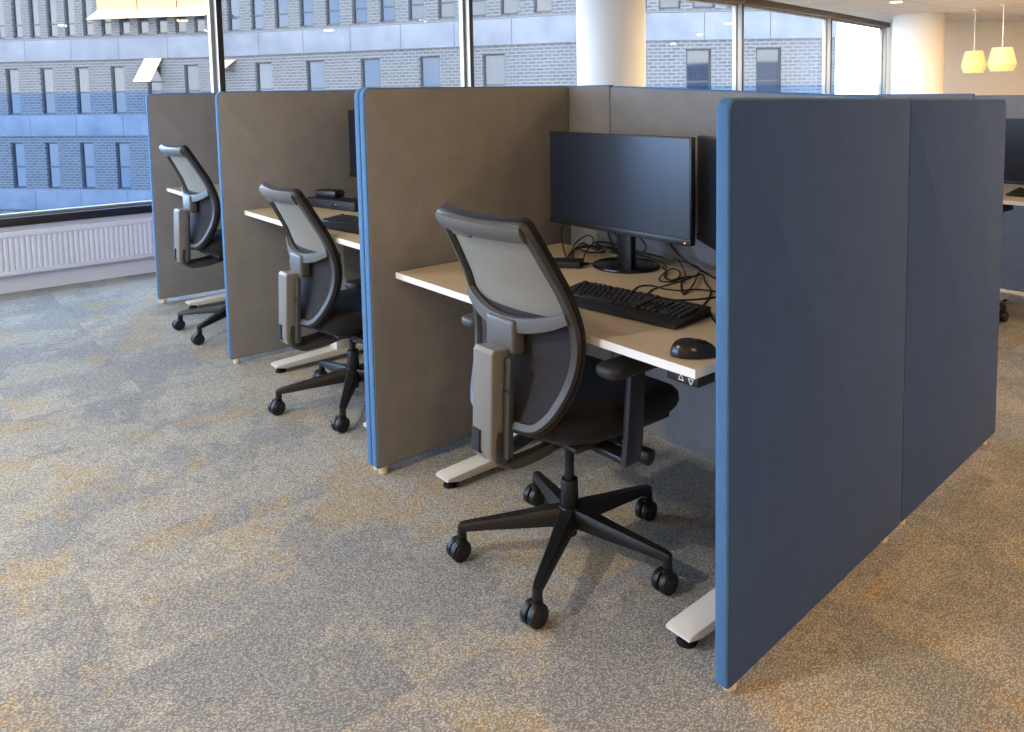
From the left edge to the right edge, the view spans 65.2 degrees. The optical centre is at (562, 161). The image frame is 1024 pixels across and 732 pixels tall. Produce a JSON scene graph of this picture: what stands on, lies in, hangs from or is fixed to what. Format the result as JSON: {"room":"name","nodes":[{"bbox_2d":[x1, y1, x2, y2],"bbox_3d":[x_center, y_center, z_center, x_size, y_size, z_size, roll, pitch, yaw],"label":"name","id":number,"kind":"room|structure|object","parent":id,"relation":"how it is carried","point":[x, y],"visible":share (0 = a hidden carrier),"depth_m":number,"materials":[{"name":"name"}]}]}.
{"room":"open-plan office","nodes":[
{"label":"open-plan office","id":0,"kind":"room"},
{"bbox_2d":[0,212,155,293],"bbox_3d":[-3.756,0.672,5.902,2.460,0.475,0.160,-5,7,-41],"label":"wall","id":1,"kind":"structure","parent":0,"point":[16,283],"depth_m":5.92,"materials":[{"name":"white paint"}]},
{"bbox_2d":[0,216,154,276],"bbox_3d":[-3.683,0.630,5.812,2.320,0.312,0.065,-5,7,-41],"label":"radiator","id":2,"kind":"object","parent":1,"relation":"attached to","point":[27,251],"visible":0.56,"depth_m":5.87,"materials":[{"name":"white metal"}]},
{"bbox_2d":[0,0,217,227],"bbox_3d":[-3.749,-0.594,5.744,2.482,2.075,0.143,-5,7,-41],"label":"window","id":3,"kind":"structure","parent":1,"relation":"in","point":[138,207],"depth_m":5.99,"materials":[{"name":"white metal"}]},
{"bbox_2d":[0,272,1023,731],"bbox_3d":[8.327,0.450,9.795,35.260,0.120,12.560,-5,7,-41],"label":"floor","id":4,"kind":"structure","parent":0,"point":[179,552],"depth_m":2.25,"materials":[{"name":"carpet"}]},
{"bbox_2d":[145,93,224,302],"bbox_3d":[-2.351,0.221,5.565,0.930,1.392,0.038,-5,7,-41],"label":"screen","id":5,"kind":"object","parent":4,"relation":"on","point":[188,119],"visible":0.48,"depth_m":5.34,"materials":[{"name":"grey fabric"}]},
{"bbox_2d":[159,142,225,344],"bbox_3d":[-1.945,0.432,4.699,0.686,1.108,0.682,-5,7,-42],"label":"office chair","id":6,"kind":"object","parent":4,"relation":"on","point":[196,223],"visible":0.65,"depth_m":4.47,"materials":[{"name":"black plastic"}]},
{"bbox_2d":[167,184,225,308],"bbox_3d":[-1.830,0.575,4.988,0.760,0.772,1.496,-5,7,-41],"label":"desk","id":7,"kind":"object","parent":4,"relation":"on","point":[176,190],"visible":0.14,"depth_m":5.21,"materials":[{"name":"laminate"}]},
{"bbox_2d":[215,90,360,363],"bbox_3d":[-1.354,0.315,4.338,0.950,1.392,0.038,-5,7,-41],"label":"screen","id":8,"kind":"object","parent":4,"relation":"on","point":[286,139],"visible":0.51,"depth_m":4.15,"materials":[{"name":"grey fabric"}]},
{"bbox_2d":[244,198,365,426],"bbox_3d":[-0.827,0.657,3.790,0.790,0.790,1.477,-5,7,-41],"label":"desk","id":9,"kind":"object","parent":4,"relation":"on","point":[340,238],"visible":0.15,"depth_m":4.00,"materials":[{"name":"laminate"}]},
{"bbox_2d":[307,196,357,211],"bbox_3d":[-1.147,0.215,4.092,0.400,0.048,0.112,3,6,37],"label":"station","id":10,"kind":"object","parent":9,"relation":"on","point":[341,203],"visible":0.66,"depth_m":4.04,"materials":[{"name":"black plastic"}]},
{"bbox_2d":[315,188,344,197],"bbox_3d":[-1.204,0.166,4.163,0.174,0.038,0.070,2,6,29],"label":"power adapter","id":11,"kind":"object","parent":10,"relation":"on","point":[330,193],"visible":1,"depth_m":4.13,"materials":[{"name":"black plastic"}]},
{"bbox_2d":[321,214,358,233],"bbox_3d":[-0.888,0.273,3.459,0.475,0.037,0.172,4,7,41],"label":"keyboard","id":12,"kind":"object","parent":9,"relation":"on","point":[341,222],"visible":0.45,"depth_m":3.47,"materials":[{"name":"black plastic"}]},
{"bbox_2d":[348,110,356,176],"bbox_3d":[-0.866,-0.016,4.118,0.230,0.495,0.700,-6,7,-45],"label":"monitor","id":13,"kind":"object","parent":9,"relation":"on","point":[351,113],"visible":0.14,"depth_m":4.29,"materials":[{"name":"black plastic"}]},
{"bbox_2d":[259,182,364,432],"bbox_3d":[-0.952,0.576,3.534,0.678,1.000,0.694,-5,7,-39],"label":"office chair","id":14,"kind":"object","parent":4,"relation":"on","point":[311,296],"visible":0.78,"depth_m":3.33,"materials":[{"name":"black plastic"}]},
{"bbox_2d":[354,88,378,470],"bbox_3d":[-0.359,0.405,3.148,0.930,1.392,0.038,-5,7,-41],"label":"screen","id":15,"kind":"object","parent":4,"relation":"on","point":[356,95],"visible":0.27,"depth_m":2.84,"materials":[{"name":"blue fabric"}]},
{"bbox_2d":[359,86,569,473],"bbox_3d":[-0.331,0.407,3.122,0.938,1.392,0.038,-5,7,-41],"label":"screen","id":16,"kind":"object","parent":4,"relation":"on","point":[485,150],"visible":0.64,"depth_m":2.96,"materials":[{"name":"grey fabric"}]},
{"bbox_2d":[395,243,715,648],"bbox_3d":[0.152,0.774,2.619,0.777,0.735,1.374,-5,7,-41],"label":"desk","id":17,"kind":"object","parent":4,"relation":"on","point":[651,344],"visible":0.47,"depth_m":2.22,"materials":[{"name":"laminate"}]},
{"bbox_2d":[553,257,589,268],"bbox_3d":[0.003,0.369,2.906,0.195,0.026,0.072,0,5,11],"label":"power adapter","id":18,"kind":"object","parent":17,"relation":"on","point":[575,263],"visible":0.56,"depth_m":2.87,"materials":[{"name":"black plastic"}]},
{"bbox_2d":[570,235,594,258],"bbox_3d":[0.074,0.336,3.091,0.092,0.057,0.308,0,5,7],"label":"cable","id":19,"kind":"object","parent":17,"relation":"on","point":[585,235],"visible":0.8,"depth_m":3.14,"materials":[{"name":"black plastic"}]},
{"bbox_2d":[572,245,616,257],"bbox_3d":[0.113,0.348,3.122,0.199,0.027,0.165,-2,5,-13],"label":"cable","id":20,"kind":"object","parent":17,"relation":"on","point":[582,246],"visible":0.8,"depth_m":3.12,"materials":[{"name":"black plastic"}]},
{"bbox_2d":[579,241,642,254],"bbox_3d":[0.157,0.340,3.125,0.129,0.033,0.342,-5,7,-41],"label":"cable","id":21,"kind":"object","parent":17,"relation":"on","point":[596,242],"visible":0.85,"depth_m":3.16,"materials":[{"name":"black plastic"}]},
{"bbox_2d":[561,224,663,257],"bbox_3d":[0.111,0.311,3.053,0.253,0.111,0.538,-5,7,-41],"label":"cable","id":22,"kind":"object","parent":17,"relation":"on","point":[563,224],"visible":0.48,"depth_m":3.07,"materials":[{"name":"black plastic"}]},
{"bbox_2d":[567,245,667,267],"bbox_3d":[0.213,0.355,3.033,0.420,0.026,0.259,1,5,18],"label":"cable","id":23,"kind":"object","parent":17,"relation":"on","point":[596,245],"visible":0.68,"depth_m":3.02,"materials":[{"name":"black plastic"}]},
{"bbox_2d":[550,131,694,273],"bbox_3d":[0.226,0.140,2.868,0.230,0.482,0.705,-5,7,-41],"label":"monitor","id":24,"kind":"object","parent":17,"relation":"on","point":[629,186],"visible":1,"depth_m":2.79,"materials":[{"name":"black plastic"}]},
{"bbox_2d":[607,232,649,256],"bbox_3d":[0.233,0.227,3.071,0.043,0.257,0.254,-5,6,-37],"label":"cable","id":25,"kind":"object","parent":17,"relation":"on","point":[607,232],"visible":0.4,"depth_m":3.12,"materials":[{"name":"black plastic"}]},
{"bbox_2d":[570,280,710,329],"bbox_3d":[0.185,0.411,2.336,0.475,0.037,0.172,4,7,43],"label":"keyboard","id":26,"kind":"object","parent":17,"relation":"on","point":[644,307],"visible":0.94,"depth_m":2.28,"materials":[{"name":"black plastic"}]},
{"bbox_2d":[648,258,700,293],"bbox_3d":[0.387,0.384,2.672,0.127,0.026,0.459,1,5,17],"label":"cable","id":27,"kind":"object","parent":17,"relation":"on","point":[670,258],"visible":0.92,"depth_m":2.65,"materials":[{"name":"black plastic"}]},
{"bbox_2d":[633,285,715,291],"bbox_3d":[0.410,0.406,2.514,0.380,0.010,0.098,0,5,14],"label":"cable","id":28,"kind":"object","parent":17,"relation":"on","point":[635,288],"visible":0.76,"depth_m":2.53,"materials":[{"name":"black plastic"}]},
{"bbox_2d":[658,266,698,282],"bbox_3d":[0.354,0.385,2.741,0.173,0.014,0.184,-5,7,-41],"label":"cable","id":29,"kind":"object","parent":17,"relation":"on","point":[666,271],"visible":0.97,"depth_m":2.69,"materials":[{"name":"black plastic"}]},
{"bbox_2d":[669,243,715,279],"bbox_3d":[0.496,0.311,2.696,0.084,0.166,0.476,-4,6,-31],"label":"cable","id":30,"kind":"object","parent":17,"relation":"on","point":[672,246],"visible":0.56,"depth_m":2.85,"materials":[{"name":"black plastic"}]},
{"bbox_2d":[670,338,715,358],"bbox_3d":[0.315,0.444,1.915,0.115,0.041,0.069,-1,5,-1],"label":"computer mouse","id":31,"kind":"object","parent":17,"relation":"on","point":[683,348],"visible":0.94,"depth_m":1.89,"materials":[{"name":"black plastic"}]},
{"bbox_2d":[677,259,711,304],"bbox_3d":[0.432,0.389,2.614,0.097,0.026,0.544,0,5,6],"label":"cable","id":32,"kind":"object","parent":17,"relation":"on","point":[692,285],"visible":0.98,"depth_m":2.58,"materials":[{"name":"black plastic"}]},
{"bbox_2d":[676,296,715,300],"bbox_3d":[0.426,0.415,2.422,0.313,0.006,0.043,-1,5,3],"label":"cable","id":33,"kind":"object","parent":17,"relation":"on","point":[714,296],"visible":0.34,"depth_m":2.41,"materials":[{"name":"black plastic"}]},
{"bbox_2d":[696,135,716,249],"bbox_3d":[0.558,0.178,2.389,0.180,0.480,0.660,-2,5,-8],"label":"monitor","id":34,"kind":"object","parent":17,"relation":"on","point":[706,145],"visible":0.12,"depth_m":2.60,"materials":[{"name":"black plastic"}]},
{"bbox_2d":[435,203,678,629],"bbox_3d":[-0.006,0.638,2.313,0.679,1.064,0.691,0,5,9],"label":"office chair","id":35,"kind":"object","parent":4,"relation":"on","point":[533,377],"visible":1,"depth_m":2.12,"materials":[{"name":"black plastic"}]},
{"bbox_2d":[567,85,612,360],"bbox_3d":[0.120,0.380,3.348,0.038,1.392,0.278,-5,7,-41],"label":"screen","id":36,"kind":"object","parent":4,"relation":"on","point":[589,105],"visible":0.21,"depth_m":3.29,"materials":[{"name":"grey fabric"}]},
{"bbox_2d":[610,86,883,460],"bbox_3d":[0.581,0.423,2.816,0.038,1.387,1.127,-5,7,-41],"label":"screen","id":37,"kind":"object","parent":4,"relation":"on","point":[657,111],"visible":0.23,"depth_m":2.95,"materials":[{"name":"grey fabric"}]},
{"bbox_2d":[715,98,910,691],"bbox_3d":[0.688,0.503,2.092,0.038,1.352,0.962,4,7,45],"label":"screen","id":38,"kind":"object","parent":4,"relation":"on","point":[812,193],"visible":1,"depth_m":1.97,"materials":[{"name":"blue fabric"}]},
{"bbox_2d":[843,94,974,97],"bbox_3d":[2.245,0.155,5.997,0.038,1.313,1.590,-5,7,-41],"label":"screen","id":39,"kind":"object","parent":4,"relation":"on","point":[883,95],"visible":0.14,"depth_m":5.59,"materials":[{"name":"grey fabric"}]},
{"bbox_2d":[899,98,1005,524],"bbox_3d":[1.349,0.443,2.756,0.038,1.335,0.911,4,7,45],"label":"screen","id":40,"kind":"object","parent":4,"relation":"on","point":[957,149],"visible":0.82,"depth_m":2.68,"materials":[{"name":"blue fabric"}]},
{"bbox_2d":[975,95,1023,291],"bbox_3d":[3.291,0.252,4.790,0.038,1.301,1.590,-5,7,-41],"label":"screen","id":41,"kind":"object","parent":4,"relation":"on","point":[1012,250],"visible":0.23,"depth_m":5.20,"materials":[{"name":"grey fabric"}]},
{"bbox_2d":[999,204,1012,321],"bbox_3d":[2.284,0.386,4.793,0.679,1.064,0.694,0,5,12],"label":"office chair","id":42,"kind":"object","parent":4,"relation":"on","point":[1003,315],"visible":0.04,"depth_m":4.61,"materials":[{"name":"black plastic"}]},
{"bbox_2d":[1000,184,1023,300],"bbox_3d":[2.915,0.567,4.508,0.820,0.735,1.480,-5,7,-41],"label":"desk","id":43,"kind":"object","parent":4,"relation":"on","point":[1009,200],"visible":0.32,"depth_m":4.72,"materials":[{"name":"laminate"}]},
{"bbox_2d":[1004,118,1023,184],"bbox_3d":[2.909,-0.038,4.736,0.230,0.430,0.600,-5,7,-41],"label":"monitor","id":44,"kind":"object","parent":43,"relation":"on","point":[1014,133],"visible":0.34,"depth_m":4.84,"materials":[{"name":"black plastic"}]},
{"bbox_2d":[1006,187,1023,196],"bbox_3d":[2.759,0.187,4.450,0.172,0.036,0.475,-5,7,-41],"label":"keyboard","id":45,"kind":"object","parent":43,"relation":"on","point":[1019,192],"visible":1,"depth_m":4.56,"materials":[{"name":"black plastic"}]},
{"bbox_2d":[576,0,645,86],"bbox_3d":[0.533,-0.722,8.668,0.744,2.640,0.744,-5,7,-41],"label":"column","id":46,"kind":"structure","parent":0,"point":[611,34],"depth_m":8.30,"materials":[{"name":"white paint"}]},
{"bbox_2d":[706,0,745,3],"bbox_3d":[1.633,-2.174,10.432,2.302,0.090,0.260,-6,7,-43],"label":"trim","id":47,"kind":"structure","parent":0,"point":[724,1],"depth_m":10.95,"materials":[{"name":"brown"}]},
{"bbox_2d":[743,0,834,17],"bbox_3d":[3.519,-2.382,12.479,0.260,0.090,3.298,3,7,39],"label":"trim","id":48,"kind":"structure","parent":0,"point":[766,4],"depth_m":12.27,"materials":[{"name":"brown"}]},
{"bbox_2d":[768,0,1023,22],"bbox_3d":[8.287,-2.299,9.552,35.260,0.120,12.560,-5,7,-41],"label":"ceiling","id":49,"kind":"structure","parent":0,"point":[879,10],"depth_m":13.16,"materials":[{"name":"paint"}]},
{"bbox_2d":[961,9,985,72],"bbox_3d":[6.924,-2.026,13.428,0.390,1.065,0.371,3,6,38],"label":"pendant lamp","id":50,"kind":"object","parent":49,"relation":"hanging from","point":[974,61],"visible":1,"depth_m":13.33,"materials":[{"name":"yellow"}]},
{"bbox_2d":[987,4,1016,70],"bbox_3d":[7.015,-1.971,12.729,0.420,1.055,0.399,3,6,38],"label":"pendant lamp","id":51,"kind":"object","parent":49,"relation":"hanging from","point":[1002,58],"visible":1,"depth_m":12.62,"materials":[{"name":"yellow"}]},
{"bbox_2d":[891,13,945,93],"bbox_3d":[6.452,-1.326,14.529,0.880,2.640,0.880,-5,7,-41],"label":"column","id":52,"kind":"structure","parent":0,"point":[918,39],"depth_m":14.11,"materials":[{"name":"white paint"}]},
{"bbox_2d":[886,21,1023,96],"bbox_3d":[16.369,-1.632,16.346,19.500,2.640,0.154,-1,5,0],"label":"wall","id":53,"kind":"structure","parent":0,"point":[959,36],"depth_m":16.23,"materials":[{"name":"beige paint"}]},
{"bbox_2d":[832,12,889,27],"bbox_3d":[5.542,-2.632,14.980,0.260,0.090,3.158,3,6,38],"label":"trim","id":54,"kind":"structure","parent":53,"relation":"attached to","point":[838,16],"depth_m":14.76,"materials":[{"name":"brown wood"}]},
{"bbox_3d":[-1.900,0.503,7.506,2.460,0.475,0.160,-5,7,-41],"label":"wall","id":55,"kind":"structure","parent":0,"visible":0},
{"bbox_2d":[213,0,466,91],"bbox_3d":[-1.893,-0.763,7.348,2.482,2.075,0.143,-5,7,-41],"label":"window","id":56,"kind":"structure","parent":55,"relation":"in","point":[217,4],"depth_m":6.50,"materials":[{"name":"white metal"}]},
{"bbox_3d":[-0.090,0.336,9.103,2.381,0.475,0.160,-5,7,-42],"label":"wall","id":57,"kind":"structure","parent":0,"visible":0},
{"bbox_2d":[465,0,474,86],"bbox_3d":[-0.083,-0.931,8.945,2.402,2.075,0.143,-5,7,-42],"label":"window","id":58,"kind":"structure","parent":57,"relation":"in","point":[468,3],"depth_m":8.09,"materials":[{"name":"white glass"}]},
{"bbox_3d":[1.634,0.172,10.676,2.302,0.475,0.160,-6,7,-43],"label":"wall","id":59,"kind":"structure","parent":0,"visible":0},
{"bbox_2d":[680,0,736,89],"bbox_3d":[1.642,-1.095,10.519,2.324,2.075,0.143,-6,7,-43],"label":"window","id":60,"kind":"structure","parent":59,"relation":"in","point":[734,17],"depth_m":11.25,"materials":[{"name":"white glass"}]},
{"bbox_3d":[3.514,-0.036,12.718,0.160,0.475,3.298,3,7,39],"label":"wall","id":61,"kind":"structure","parent":0,"visible":0},
{"bbox_2d":[737,3,826,93],"bbox_3d":[3.528,-1.303,12.565,0.143,2.075,3.320,3,7,39],"label":"window","id":62,"kind":"structure","parent":61,"relation":"in","point":[740,7],"depth_m":11.28,"materials":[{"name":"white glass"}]},
{"bbox_3d":[5.537,-0.287,15.218,0.160,0.475,3.158,3,6,38],"label":"wall","id":63,"kind":"structure","parent":0,"visible":0},
{"bbox_2d":[826,18,886,93],"bbox_3d":[5.558,-1.554,15.073,0.143,2.075,3.200,3,6,38],"label":"window","id":64,"kind":"structure","parent":63,"relation":"in","point":[882,31],"depth_m":16.17,"materials":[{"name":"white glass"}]},
{"label":"outside","id":65,"kind":"structure","parent":0,"visible":0},
{"bbox_3d":[-20.461,8.466,49.892,150.000,0.300,81.000,-5,7,-41],"label":"street","id":66,"kind":"object","parent":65,"visible":0},
{"bbox_2d":[0,0,836,213],"bbox_3d":[-17.041,-0.039,41.150,58.192,18.080,13.624,0,5,14],"label":"office building","id":67,"kind":"structure","parent":66,"relation":"on","point":[73,118],"depth_m":35.38,"materials":[{"name":"brick"}]},
{"bbox_2d":[86,0,136,20],"bbox_3d":[-21.064,-7.868,37.221,2.116,2.515,0.768,0,5,11],"label":"awning","id":68,"kind":"object","parent":67,"relation":"attached to","point":[106,9],"visible":1,"depth_m":37.48,"materials":[{"name":"beige fabric"}]},
{"bbox_2d":[97,0,136,9],"bbox_3d":[-21.000,-8.157,37.554,2.116,2.000,0.040,0,5,11],"label":"blind","id":69,"kind":"object","parent":68,"relation":"hanging from","point":[101,4],"depth_m":37.60,"materials":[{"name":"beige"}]},
{"bbox_2d":[133,58,162,81],"bbox_3d":[-19.275,-4.272,37.130,0.909,1.174,0.924,0,5,11],"label":"awning","id":70,"kind":"object","parent":67,"relation":"attached to","point":[148,67],"visible":1,"depth_m":37.08,"materials":[{"name":"beige fabric"}]},
{"bbox_2d":[127,0,176,19],"bbox_3d":[-18.979,-7.864,36.824,2.016,2.515,0.768,0,5,11],"label":"awning","id":71,"kind":"object","parent":67,"relation":"attached to","point":[146,8],"visible":1,"depth_m":37.08,"materials":[{"name":"beige fabric"}]},
{"bbox_2d":[137,0,175,8],"bbox_3d":[-18.915,-8.153,37.157,2.016,2.000,0.040,0,5,11],"label":"blind","id":72,"kind":"object","parent":71,"relation":"hanging from","point":[142,4],"depth_m":37.20,"materials":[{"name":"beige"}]},
{"bbox_2d":[167,0,206,17],"bbox_3d":[-16.991,-7.859,36.445,1.917,2.515,0.768,0,5,11],"label":"awning","id":73,"kind":"object","parent":67,"relation":"attached to","point":[184,7],"visible":0.78,"depth_m":36.70,"materials":[{"name":"beige fabric"}]},
{"bbox_2d":[177,0,206,6],"bbox_3d":[-16.927,-8.148,36.778,1.917,2.000,0.040,0,5,11],"label":"blind","id":74,"kind":"object","parent":73,"relation":"hanging from","point":[180,3],"depth_m":36.87,"materials":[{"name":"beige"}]},
{"bbox_2d":[209,60,234,70],"bbox_3d":[-15.453,-4.361,36.299,0.800,0.528,0.816,1,6,24],"label":"awning","id":75,"kind":"object","parent":67,"relation":"attached to","point":[227,62],"visible":0.41,"depth_m":36.32,"materials":[{"name":"beige fabric"}]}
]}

